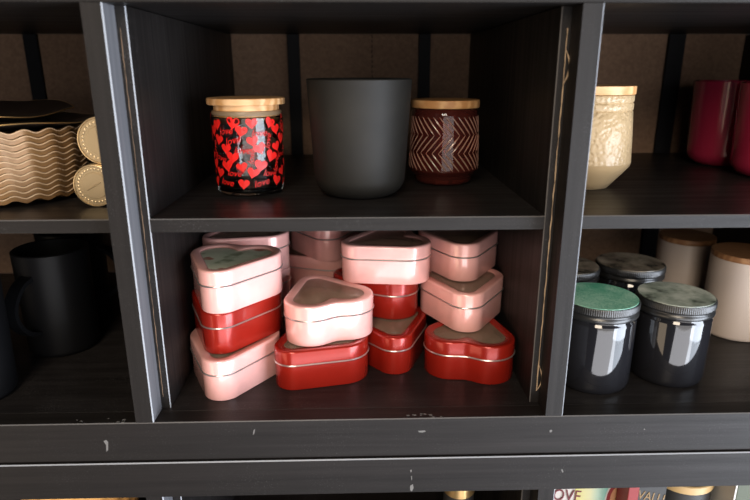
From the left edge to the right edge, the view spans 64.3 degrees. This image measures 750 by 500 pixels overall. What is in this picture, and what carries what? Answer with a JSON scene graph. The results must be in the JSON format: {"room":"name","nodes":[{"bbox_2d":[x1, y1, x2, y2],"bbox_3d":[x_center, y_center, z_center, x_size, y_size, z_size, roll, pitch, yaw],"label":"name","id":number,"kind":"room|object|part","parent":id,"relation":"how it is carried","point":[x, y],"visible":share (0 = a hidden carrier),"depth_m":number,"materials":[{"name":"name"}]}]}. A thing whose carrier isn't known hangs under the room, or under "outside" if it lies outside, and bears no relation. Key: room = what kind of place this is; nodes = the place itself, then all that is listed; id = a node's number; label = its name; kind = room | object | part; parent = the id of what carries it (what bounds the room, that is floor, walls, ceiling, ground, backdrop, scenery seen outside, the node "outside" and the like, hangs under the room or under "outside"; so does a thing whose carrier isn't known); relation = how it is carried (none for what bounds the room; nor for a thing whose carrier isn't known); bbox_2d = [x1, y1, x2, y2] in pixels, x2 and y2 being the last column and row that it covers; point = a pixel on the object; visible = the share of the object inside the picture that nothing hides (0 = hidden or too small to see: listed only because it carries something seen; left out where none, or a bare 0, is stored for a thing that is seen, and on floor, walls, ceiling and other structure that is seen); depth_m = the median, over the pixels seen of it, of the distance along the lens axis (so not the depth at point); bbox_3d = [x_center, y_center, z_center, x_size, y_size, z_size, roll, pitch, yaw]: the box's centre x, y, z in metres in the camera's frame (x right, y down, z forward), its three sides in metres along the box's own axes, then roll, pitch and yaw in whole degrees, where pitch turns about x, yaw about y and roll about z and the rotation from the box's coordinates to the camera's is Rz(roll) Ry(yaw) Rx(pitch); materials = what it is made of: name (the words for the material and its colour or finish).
{"room":"shop","nodes":[
{"label":"shop","id":0,"kind":"room"},
{"bbox_2d":[0,449,749,499],"bbox_3d":[-0.027,0.243,0.779,1.191,0.238,0.425,-1,17,-1],"label":"shelving unit","id":1,"kind":"object","parent":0,"point":[516,476],"visible":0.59,"depth_m":0.55,"materials":[{"name":"grey wood"}]},
{"bbox_2d":[32,497,137,499],"bbox_3d":[-0.331,0.302,0.687,0.131,0.155,0.129,-1,17,-1],"label":"bowl","id":2,"kind":"object","parent":1,"relation":"on","point":[133,498],"visible":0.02,"depth_m":0.63,"materials":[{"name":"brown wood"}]},
{"bbox_3d":[-0.204,0.314,0.589,0.016,0.190,0.023,-1,17,-1],"label":"post","id":3,"kind":"part","parent":1,"relation":"part of","materials":[{"name":"grey wood"}]},
{"bbox_3d":[-0.210,0.253,0.790,0.032,0.190,0.394,-1,17,-1],"label":"divider panel","id":4,"kind":"part","parent":1,"relation":"part of","materials":[{"name":"grey wood"}]},
{"bbox_3d":[-0.027,0.348,0.824,1.191,0.011,0.394,-1,17,-1],"label":"shelf","id":5,"kind":"part","parent":1,"relation":"part of","materials":[{"name":"grey wood"}]},
{"bbox_2d":[0,0,749,462],"bbox_3d":[-0.027,-0.079,0.684,1.191,0.431,0.422,-1,17,-1],"label":"shelving unit","id":6,"kind":"object","parent":1,"relation":"on","point":[146,71],"visible":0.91,"depth_m":0.55,"materials":[{"name":"grey wood"}]},
{"bbox_2d":[0,277,17,398],"bbox_3d":[-0.397,0.081,0.570,0.104,0.116,0.076,15,23,41],"label":"mug","id":7,"kind":"object","parent":6,"relation":"on","point":[8,370],"visible":1,"depth_m":0.57,"materials":[{"name":"black ceramic"}]},
{"bbox_2d":[0,187,74,204],"bbox_3d":[-0.363,-0.061,0.597,0.150,0.012,0.150,-1,17,-2],"label":"plate","id":8,"kind":"object","parent":6,"relation":"on","point":[58,193],"visible":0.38,"depth_m":0.55,"materials":[{"name":"beige ceramic"}]},
{"bbox_2d":[0,182,72,199],"bbox_3d":[-0.363,-0.066,0.596,0.153,0.012,0.153,-1,17,-1],"label":"plate","id":9,"kind":"object","parent":8,"relation":"on","point":[7,194],"visible":0.27,"depth_m":0.54,"materials":[{"name":"beige ceramic"}]},
{"bbox_2d":[0,175,74,193],"bbox_3d":[-0.364,-0.071,0.594,0.155,0.012,0.155,-1,17,-2],"label":"plate","id":10,"kind":"object","parent":9,"relation":"on","point":[4,189],"visible":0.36,"depth_m":0.54,"materials":[{"name":"beige"}]},
{"bbox_2d":[0,162,93,187],"bbox_3d":[-0.365,-0.076,0.593,0.158,0.012,0.158,-1,17,-2],"label":"plate","id":11,"kind":"object","parent":10,"relation":"on","point":[30,180],"visible":0.35,"depth_m":0.54,"materials":[{"name":"beige ceramic"}]},
{"bbox_3d":[-0.365,-0.076,0.593,0.157,0.012,0.157,-1,17,-2],"label":"dish","id":12,"kind":"part","parent":11,"relation":"part of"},
{"bbox_2d":[0,161,92,181],"bbox_3d":[-0.365,-0.082,0.591,0.161,0.012,0.161,-1,17,-2],"label":"plate","id":13,"kind":"object","parent":11,"relation":"on","point":[4,176],"visible":0.35,"depth_m":0.55,"materials":[{"name":"beige ceramic"}]},
{"bbox_2d":[0,156,90,174],"bbox_3d":[-0.366,-0.087,0.590,0.163,0.012,0.163,-1,17,-2],"label":"plate","id":14,"kind":"object","parent":13,"relation":"on","point":[51,166],"visible":0.38,"depth_m":0.55,"materials":[{"name":"beige"}]},
{"bbox_2d":[0,153,84,168],"bbox_3d":[-0.367,-0.092,0.588,0.166,0.012,0.166,-1,17,-2],"label":"plate","id":15,"kind":"object","parent":14,"relation":"on","point":[49,161],"visible":0.27,"depth_m":0.54,"materials":[{"name":"beige"}]},
{"bbox_2d":[0,148,82,163],"bbox_3d":[-0.367,-0.097,0.587,0.169,0.012,0.169,-1,17,-2],"label":"plate","id":16,"kind":"object","parent":15,"relation":"on","point":[28,156],"visible":0.33,"depth_m":0.54,"materials":[{"name":"beige ceramic"}]},
{"bbox_2d":[0,142,79,157],"bbox_3d":[-0.368,-0.102,0.585,0.171,0.012,0.171,-1,17,-2],"label":"plate","id":17,"kind":"object","parent":16,"relation":"on","point":[69,146],"visible":0.33,"depth_m":0.54,"materials":[{"name":"beige"}]},
{"bbox_2d":[0,137,77,151],"bbox_3d":[-0.368,-0.107,0.583,0.171,0.012,0.171,-1,17,-1],"label":"plate","id":18,"kind":"object","parent":17,"relation":"on","point":[68,140],"visible":0.38,"depth_m":0.54,"materials":[{"name":"beige ceramic"}]},
{"bbox_2d":[0,131,77,145],"bbox_3d":[-0.369,-0.112,0.582,0.171,0.012,0.171,-1,17,-2],"label":"plate","id":19,"kind":"object","parent":18,"relation":"on","point":[12,142],"visible":0.34,"depth_m":0.54,"materials":[{"name":"beige ceramic"}]},
{"bbox_2d":[0,123,81,139],"bbox_3d":[-0.370,-0.117,0.580,0.171,0.012,0.171,-1,17,-1],"label":"plate","id":20,"kind":"object","parent":19,"relation":"on","point":[35,133],"visible":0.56,"depth_m":0.54,"materials":[{"name":"beige ceramic"}]},
{"bbox_2d":[0,112,94,130],"bbox_3d":[-0.359,-0.126,0.586,0.173,0.010,0.173,-7,18,-21],"label":"dish","id":21,"kind":"object","parent":20,"relation":"on","point":[60,119],"visible":0.52,"depth_m":0.60,"materials":[{"name":"black ceramic"}]},
{"bbox_2d":[0,99,73,121],"bbox_3d":[-0.365,-0.138,0.592,0.121,0.017,0.121,14,22,40],"label":"dish","id":22,"kind":"object","parent":21,"relation":"on","point":[10,111],"visible":1,"depth_m":0.62,"materials":[{"name":"black ceramic"}]},
{"bbox_2d":[5,238,99,356],"bbox_3d":[-0.356,0.056,0.650,0.076,0.116,0.104,4,17,13],"label":"mug","id":23,"kind":"object","parent":6,"relation":"on","point":[53,285],"visible":1,"depth_m":0.64,"materials":[{"name":"black ceramic"}]},
{"bbox_3d":[-0.364,0.063,0.615,0.014,0.066,0.030,4,17,13],"label":"handle","id":24,"kind":"part","parent":23,"relation":"part of","materials":[{"name":"black ceramic"}]},
{"bbox_3d":[-0.407,-0.075,0.685,0.361,0.012,0.394,-1,17,-1],"label":"shelf","id":25,"kind":"part","parent":6,"relation":"part of","materials":[{"name":"grey wood"}]},
{"bbox_3d":[-0.412,-0.132,0.875,0.369,0.347,0.004,-1,17,-1],"label":"panel","id":26,"kind":"part","parent":6,"relation":"part of","materials":[{"name":"grey"}]},
{"bbox_2d":[33,233,117,320],"bbox_3d":[-0.359,0.029,0.741,0.104,0.116,0.076,2,17,6],"label":"mug","id":27,"kind":"object","parent":6,"relation":"on","point":[98,250],"visible":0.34,"depth_m":0.73,"materials":[{"name":"black ceramic"}]},
{"bbox_3d":[-0.322,0.026,0.736,0.030,0.066,0.014,2,17,6],"label":"handle","id":28,"kind":"part","parent":27,"relation":"part of","materials":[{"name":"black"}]},
{"bbox_2d":[73,162,106,206],"bbox_3d":[-0.254,-0.065,0.562,0.039,0.039,0.051,-1,17,-1],"label":"round tin","id":29,"kind":"object","parent":6,"relation":"on","point":[88,184],"visible":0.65,"depth_m":0.54,"materials":[{"name":"gold"}]},
{"bbox_2d":[77,116,100,163],"bbox_3d":[-0.245,-0.104,0.555,0.043,0.043,0.051,-1,17,-1],"label":"round tin","id":30,"kind":"object","parent":29,"relation":"on","point":[87,139],"visible":0.32,"depth_m":0.53,"materials":[{"name":"gold"}]},
{"bbox_3d":[-0.205,-0.016,0.490,0.016,0.346,0.023,-1,17,-1],"label":"post","id":31,"kind":"part","parent":6,"relation":"part of","materials":[{"name":"grey wood"}]},
{"bbox_3d":[-0.210,-0.076,0.690,0.032,0.346,0.394,-1,17,-1],"label":"divider panel","id":32,"kind":"part","parent":6,"relation":"part of","materials":[{"name":"grey wood"}]},
{"bbox_2d":[190,329,279,400],"bbox_3d":[-0.145,0.110,0.600,0.094,0.042,0.094,1,17,3],"label":"tin","id":33,"kind":"object","parent":6,"relation":"on","point":[221,377],"visible":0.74,"depth_m":0.57,"materials":[{"name":"pink metal"}]},
{"bbox_3d":[-0.145,0.097,0.596,0.092,0.014,0.092,1,17,3],"label":"lid","id":34,"kind":"part","parent":33,"relation":"part of","materials":[{"name":"pink metal"}]},
{"bbox_2d":[192,289,281,353],"bbox_3d":[-0.145,0.066,0.602,0.094,0.042,0.094,2,17,6],"label":"tin","id":35,"kind":"object","parent":33,"relation":"on","point":[224,333],"visible":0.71,"depth_m":0.57,"materials":[{"name":"red metal"}]},
{"bbox_2d":[190,243,282,313],"bbox_3d":[-0.143,0.026,0.588,0.094,0.042,0.094,2,17,7],"label":"tin","id":36,"kind":"object","parent":35,"relation":"on","point":[227,278],"visible":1,"depth_m":0.57,"materials":[{"name":"pink metal"}]},
{"bbox_3d":[-0.143,0.013,0.585,0.092,0.014,0.092,2,17,7],"label":"lid","id":37,"kind":"part","parent":36,"relation":"part of","materials":[{"name":"pink metal"}]},
{"bbox_3d":[-0.145,0.053,0.598,0.092,0.014,0.092,2,17,6],"label":"lid","id":38,"kind":"part","parent":35,"relation":"part of","materials":[{"name":"red metal"}]},
{"bbox_2d":[206,96,284,195],"bbox_3d":[-0.128,-0.106,0.603,0.076,0.094,0.076,-1,17,-1],"label":"jar","id":39,"kind":"object","parent":6,"relation":"on","point":[247,131],"visible":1,"depth_m":0.58,"materials":[{"name":"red glass"}]},
{"bbox_3d":[-0.128,-0.148,0.590,0.076,0.006,0.076,-1,17,-1],"label":"lid","id":40,"kind":"part","parent":39,"relation":"part of","materials":[{"name":"brown wood"}]},
{"bbox_2d":[279,305,285,336],"bbox_3d":[-0.152,0.077,0.707,0.094,0.042,0.094,-14,22,-39],"label":"tin","id":41,"kind":"object","parent":6,"relation":"on","point":[282,330],"visible":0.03,"depth_m":0.69,"materials":[{"name":"red metal"}]},
{"bbox_2d":[281,265,290,304],"bbox_3d":[-0.152,0.038,0.696,0.094,0.042,0.094,-14,21,-38],"label":"tin","id":42,"kind":"object","parent":41,"relation":"on","point":[286,273],"visible":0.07,"depth_m":0.68,"materials":[{"name":"pink metal"}]},
{"bbox_2d":[202,231,289,269],"bbox_3d":[-0.152,-0.002,0.683,0.094,0.042,0.094,-14,22,-39],"label":"tin","id":43,"kind":"object","parent":42,"relation":"on","point":[279,239],"visible":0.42,"depth_m":0.66,"materials":[{"name":"pink metal"}]},
{"bbox_3d":[-0.152,-0.015,0.679,0.092,0.014,0.092,-14,22,-39],"label":"lid","id":44,"kind":"part","parent":43,"relation":"part of","materials":[{"name":"pink metal"}]},
{"bbox_3d":[-0.152,0.025,0.692,0.092,0.014,0.092,-14,21,-38],"label":"lid","id":45,"kind":"part","parent":42,"relation":"part of","materials":[{"name":"pink metal"}]},
{"bbox_2d":[274,332,368,389],"bbox_3d":[-0.061,0.106,0.611,0.094,0.042,0.094,-16,23,-42],"label":"tin","id":46,"kind":"object","parent":6,"relation":"on","point":[341,362],"visible":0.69,"depth_m":0.58,"materials":[{"name":"red metal"}]},
{"bbox_3d":[-0.061,0.093,0.607,0.092,0.014,0.092,-16,23,-42],"label":"lid","id":47,"kind":"part","parent":46,"relation":"part of","materials":[{"name":"red metal"}]},
{"bbox_2d":[283,275,373,346],"bbox_3d":[-0.054,0.060,0.622,0.094,0.042,0.094,-7,18,-22],"label":"tin","id":48,"kind":"object","parent":46,"relation":"on","point":[319,310],"visible":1,"depth_m":0.59,"materials":[{"name":"pink metal"}]},
{"bbox_3d":[-0.054,0.047,0.618,0.092,0.014,0.092,-7,18,-22],"label":"lid","id":49,"kind":"part","parent":48,"relation":"part of","materials":[{"name":"pink metal"}]},
{"bbox_3d":[-0.027,-0.079,0.694,0.334,0.012,0.394,-1,17,-1],"label":"shelf","id":50,"kind":"part","parent":6,"relation":"part of","materials":[{"name":"grey wood"}]},
{"bbox_3d":[-0.033,-0.136,0.885,0.342,0.347,0.004,-1,17,-1],"label":"panel","id":51,"kind":"part","parent":6,"relation":"part of","materials":[{"name":"grey"}]},
{"bbox_2d":[306,78,411,198],"bbox_3d":[-0.015,-0.111,0.587,0.101,0.112,0.101,-1,17,-1],"label":"flower pot","id":52,"kind":"object","parent":6,"relation":"on","point":[359,127],"visible":1,"depth_m":0.55,"materials":[{"name":"ceramic"}]},
{"bbox_3d":[-0.022,-0.205,0.438,1.191,0.046,0.024,-1,17,-1],"label":"rail","id":53,"kind":"part","parent":6,"relation":"part of","materials":[{"name":"grey wood"}]},
{"bbox_3d":[-0.021,0.167,0.548,1.191,0.039,0.018,-1,17,-1],"label":"rail","id":54,"kind":"part","parent":6,"relation":"part of","materials":[{"name":"grey wood"}]},
{"bbox_2d":[368,306,426,373],"bbox_3d":[0.015,0.095,0.648,0.094,0.042,0.094,-3,17,-10],"label":"tin","id":55,"kind":"object","parent":6,"relation":"on","point":[395,345],"visible":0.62,"depth_m":0.62,"materials":[{"name":"red metal"}]},
{"bbox_2d":[333,268,418,318],"bbox_3d":[-0.001,0.043,0.677,0.094,0.042,0.094,-2,17,-7],"label":"tin","id":56,"kind":"object","parent":55,"relation":"on","point":[391,301],"visible":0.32,"depth_m":0.64,"materials":[{"name":"red metal"}]},
{"bbox_3d":[-0.001,0.030,0.673,0.092,0.014,0.092,-2,17,-7],"label":"lid","id":57,"kind":"part","parent":56,"relation":"part of","materials":[{"name":"metal"}]},
{"bbox_2d":[340,230,431,284],"bbox_3d":[0.007,0.007,0.652,0.094,0.042,0.094,-8,19,-24],"label":"tin","id":58,"kind":"object","parent":56,"relation":"on","point":[398,257],"visible":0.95,"depth_m":0.62,"materials":[{"name":"pink metal"}]},
{"bbox_3d":[0.007,-0.006,0.648,0.092,0.014,0.092,-8,19,-24],"label":"lid","id":59,"kind":"part","parent":58,"relation":"part of","materials":[{"name":"pink metal"}]},
{"bbox_3d":[0.015,0.082,0.644,0.092,0.014,0.092,-3,17,-10],"label":"lid","id":60,"kind":"part","parent":55,"relation":"part of","materials":[{"name":"red metal"}]},
{"bbox_2d":[409,98,479,185],"bbox_3d":[0.075,-0.119,0.652,0.077,0.089,0.076,-9,19,-28],"label":"jar","id":61,"kind":"object","parent":6,"relation":"on","point":[444,136],"visible":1,"depth_m":0.62,"materials":[{"name":"brown glass"}]},
{"bbox_3d":[0.075,-0.158,0.640,0.073,0.008,0.073,-4,17,-12],"label":"lid","id":62,"kind":"part","parent":61,"relation":"part of","materials":[{"name":"brown wood"}]},
{"bbox_2d":[423,318,514,384],"bbox_3d":[0.102,0.100,0.633,0.094,0.042,0.094,5,17,15],"label":"tin","id":63,"kind":"object","parent":6,"relation":"on","point":[485,355],"visible":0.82,"depth_m":0.59,"materials":[{"name":"red metal"}]},
{"bbox_2d":[419,268,503,331],"bbox_3d":[0.095,0.052,0.648,0.094,0.042,0.094,0,17,1],"label":"tin","id":64,"kind":"object","parent":63,"relation":"on","point":[468,306],"visible":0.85,"depth_m":0.62,"materials":[{"name":"pink metal"}]},
{"bbox_2d":[418,230,497,281],"bbox_3d":[0.095,0.001,0.672,0.094,0.042,0.094,0,17,0],"label":"tin","id":65,"kind":"object","parent":64,"relation":"on","point":[457,255],"visible":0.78,"depth_m":0.64,"materials":[{"name":"pink metal"}]},
{"bbox_3d":[0.095,-0.012,0.668,0.092,0.014,0.092,0,17,0],"label":"lid","id":66,"kind":"part","parent":65,"relation":"part of","materials":[{"name":"pink metal"}]},
{"bbox_3d":[0.095,0.039,0.644,0.092,0.014,0.092,0,17,1],"label":"lid","id":67,"kind":"part","parent":64,"relation":"part of","materials":[{"name":"pink metal"}]},
{"bbox_3d":[0.102,0.087,0.629,0.092,0.014,0.092,4,17,15],"label":"lid","id":68,"kind":"part","parent":63,"relation":"part of","materials":[{"name":"red metal"}]},
{"bbox_3d":[0.155,-0.080,0.699,0.032,0.346,0.394,-1,17,-1],"label":"divider panel","id":69,"kind":"part","parent":6,"relation":"part of","materials":[{"name":"grey wood"}]},
{"bbox_3d":[0.161,-0.019,0.499,0.016,0.346,0.023,-1,17,-1],"label":"post","id":70,"kind":"part","parent":6,"relation":"part of","materials":[{"name":"grey wood"}]},
{"bbox_2d":[576,257,599,282],"bbox_3d":[0.216,0.058,0.690,0.076,0.088,0.076,14,22,39],"label":"jar","id":71,"kind":"object","parent":6,"relation":"on","point":[587,270],"visible":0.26,"depth_m":0.66,"materials":[{"name":"black glass"}]},
{"bbox_2d":[566,282,640,394],"bbox_3d":[0.217,0.087,0.592,0.077,0.090,0.077,-1,17,-1],"label":"jar","id":72,"kind":"object","parent":6,"relation":"on","point":[604,319],"visible":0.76,"depth_m":0.56,"materials":[{"name":"black glass"}]},
{"bbox_3d":[0.217,0.051,0.581,0.077,0.014,0.077,-1,17,-1],"label":"lid","id":73,"kind":"part","parent":72,"relation":"part of","materials":[{"name":"green metal"}]},
{"bbox_2d":[586,85,636,189],"bbox_3d":[0.224,-0.118,0.623,0.086,0.104,0.086,-1,17,-1],"label":"jar","id":74,"kind":"object","parent":6,"relation":"on","point":[610,151],"visible":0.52,"depth_m":0.59,"materials":[{"name":"beige ceramic"}]},
{"bbox_3d":[0.224,-0.164,0.609,0.080,0.008,0.080,-1,17,-1],"label":"lid","id":75,"kind":"part","parent":74,"relation":"part of","materials":[{"name":"brown wood"}]},
{"bbox_2d":[595,252,666,293],"bbox_3d":[0.294,0.055,0.698,0.076,0.088,0.076,10,19,30],"label":"jar","id":76,"kind":"object","parent":6,"relation":"on","point":[624,270],"visible":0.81,"depth_m":0.67,"materials":[{"name":"black glass"}]},
{"bbox_3d":[0.294,0.020,0.688,0.076,0.014,0.076,10,19,30],"label":"lid","id":77,"kind":"part","parent":76,"relation":"part of","materials":[{"name":"grey metal"}]},
{"bbox_3d":[0.346,-0.139,0.894,0.369,0.347,0.004,-1,17,-1],"label":"panel","id":78,"kind":"part","parent":6,"relation":"part of","materials":[{"name":"grey"}]},
{"bbox_3d":[0.352,-0.082,0.704,0.361,0.012,0.394,-1,17,-1],"label":"shelf","id":79,"kind":"part","parent":6,"relation":"part of","materials":[{"name":"grey wood"}]},
{"bbox_2d":[631,282,717,387],"bbox_3d":[0.298,0.085,0.603,0.074,0.087,0.074,6,18,19],"label":"jar","id":80,"kind":"object","parent":6,"relation":"on","point":[675,320],"visible":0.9,"depth_m":0.58,"materials":[{"name":"black glass"}]},
{"bbox_3d":[0.298,0.050,0.593,0.074,0.014,0.074,-12,20,-34],"label":"lid","id":81,"kind":"part","parent":80,"relation":"part of","materials":[{"name":"grey metal"}]},
{"bbox_2d":[656,228,716,289],"bbox_3d":[0.409,0.024,0.793,0.067,0.092,0.067,-1,17,-1],"label":"canister","id":82,"kind":"object","parent":6,"relation":"on","point":[685,253],"visible":0.66,"depth_m":0.76,"materials":[{"name":"beige ceramic"}]},
{"bbox_3d":[0.409,-0.017,0.780,0.067,0.006,0.067,-1,17,-1],"label":"lid","id":83,"kind":"part","parent":82,"relation":"part of","materials":[{"name":"brown wood"}]},
{"bbox_2d":[686,80,749,166],"bbox_3d":[0.455,-0.164,0.771,0.090,0.106,0.090,-1,17,-1],"label":"pot","id":84,"kind":"object","parent":6,"relation":"on","point":[714,103],"visible":0.8,"depth_m":0.75,"materials":[{"name":"red ceramic"}]},
{"bbox_2d":[704,242,749,341],"bbox_3d":[0.429,0.048,0.701,0.073,0.099,0.073,-1,17,-1],"label":"canister","id":85,"kind":"object","parent":6,"relation":"on","point":[728,272],"visible":0.82,"depth_m":0.68,"materials":[{"name":"beige ceramic"}]},
{"bbox_3d":[0.429,0.004,0.688,0.073,0.006,0.073,-1,17,-1],"label":"lid","id":86,"kind":"part","parent":85,"relation":"part of","materials":[{"name":"brown wood"}]},
{"bbox_3d":[0.548,-0.083,0.709,0.032,0.346,0.394,-1,17,-1],"label":"divider panel","id":87,"kind":"part","parent":6,"relation":"part of","materials":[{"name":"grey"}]},
{"bbox_2d":[730,81,749,176],"bbox_3d":[0.460,-0.137,0.680,0.090,0.106,0.090,-1,17,-1],"label":"pot","id":88,"kind":"object","parent":6,"relation":"on","point":[740,152],"visible":1,"depth_m":0.68,"materials":[{"name":"red ceramic"}]},
{"bbox_3d":[-0.058,0.060,0.763,0.094,0.042,0.094,-7,18,-21],"label":"tin","id":89,"kind":"object","parent":6,"relation":"on","visible":0},
{"bbox_2d":[289,244,341,286],"bbox_3d":[-0.073,0.019,0.756,0.094,0.042,0.094,-14,22,-39],"label":"tin","id":90,"kind":"object","parent":89,"relation":"on","point":[301,265],"visible":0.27,"depth_m":0.72,"materials":[{"name":"pink metal"}]},
{"bbox_3d":[-0.073,0.006,0.752,0.092,0.014,0.092,-14,22,-39],"label":"lid","id":91,"kind":"part","parent":90,"relation":"part of","materials":[{"name":"pink metal"}]},
{"bbox_2d":[290,231,361,260],"bbox_3d":[-0.060,-0.019,0.739,0.094,0.042,0.094,-2,17,-6],"label":"tin","id":92,"kind":"object","parent":90,"relation":"on","point":[318,245],"visible":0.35,"depth_m":0.70,"materials":[{"name":"pink metal"}]},
{"bbox_3d":[-0.060,-0.032,0.735,0.092,0.014,0.092,-2,17,-6],"label":"lid","id":93,"kind":"part","parent":92,"relation":"part of","materials":[{"name":"pink metal"}]},
{"bbox_2d":[443,491,473,499],"bbox_3d":[0.092,0.314,0.669,0.034,0.142,0.034,-1,17,-1],"label":"lidded jar","id":94,"kind":"object","parent":1,"relation":"on","point":[447,495],"visible":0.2,"depth_m":0.64,"materials":[{"name":"gold metal"}]},
{"bbox_3d":[0.156,0.250,0.799,0.032,0.190,0.394,-1,17,-1],"label":"divider panel","id":95,"kind":"part","parent":1,"relation":"part of","materials":[{"name":"grey wood"}]},
{"bbox_3d":[0.162,0.310,0.599,0.016,0.190,0.023,-1,17,-1],"label":"post","id":96,"kind":"part","parent":1,"relation":"part of","materials":[{"name":"grey wood"}]},
{"bbox_2d":[554,488,616,499],"bbox_3d":[0.223,0.290,0.677,0.093,0.183,0.060,-1,17,-1],"label":"gift box","id":97,"kind":"object","parent":1,"relation":"on","point":[592,493],"visible":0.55,"depth_m":0.64,"materials":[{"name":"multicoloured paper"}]},
{"bbox_3d":[0.232,0.290,0.646,0.037,0.161,0.001,-1,17,-1],"label":"foil panel","id":98,"kind":"part","parent":97,"relation":"part of","materials":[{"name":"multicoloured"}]},
{"bbox_2d":[616,488,638,499],"bbox_3d":[0.263,0.303,0.635,0.011,0.183,0.024,-1,17,-1],"label":"box","id":99,"kind":"object","parent":1,"relation":"on","point":[622,493],"visible":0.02,"depth_m":0.61,"materials":[{"name":"cardboard"}]},
{"bbox_2d":[638,487,666,499],"bbox_3d":[0.286,0.295,0.660,0.033,0.183,0.050,-1,17,-1],"label":"gift box","id":100,"kind":"object","parent":1,"relation":"on","point":[645,493],"visible":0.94,"depth_m":0.62,"materials":[{"name":"black cardboard"}]},
{"bbox_2d":[665,486,713,499],"bbox_3d":[0.338,0.309,0.679,0.068,0.145,0.068,-1,17,-1],"label":"jar","id":101,"kind":"object","parent":1,"relation":"on","point":[694,492],"visible":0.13,"depth_m":0.63,"materials":[{"name":"black"}]},
{"bbox_3d":[0.338,0.245,0.660,0.068,0.010,0.068,-1,17,-1],"label":"lid","id":102,"kind":"part","parent":101,"relation":"part of","materials":[{"name":"gold metal"}]},
{"bbox_2d":[710,485,749,499],"bbox_3d":[0.409,0.294,0.662,0.075,0.183,0.060,-1,17,-1],"label":"gift box","id":103,"kind":"object","parent":1,"relation":"on","point":[742,492],"visible":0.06,"depth_m":0.62,"materials":[{"name":"grey cardboard"}]}
]}

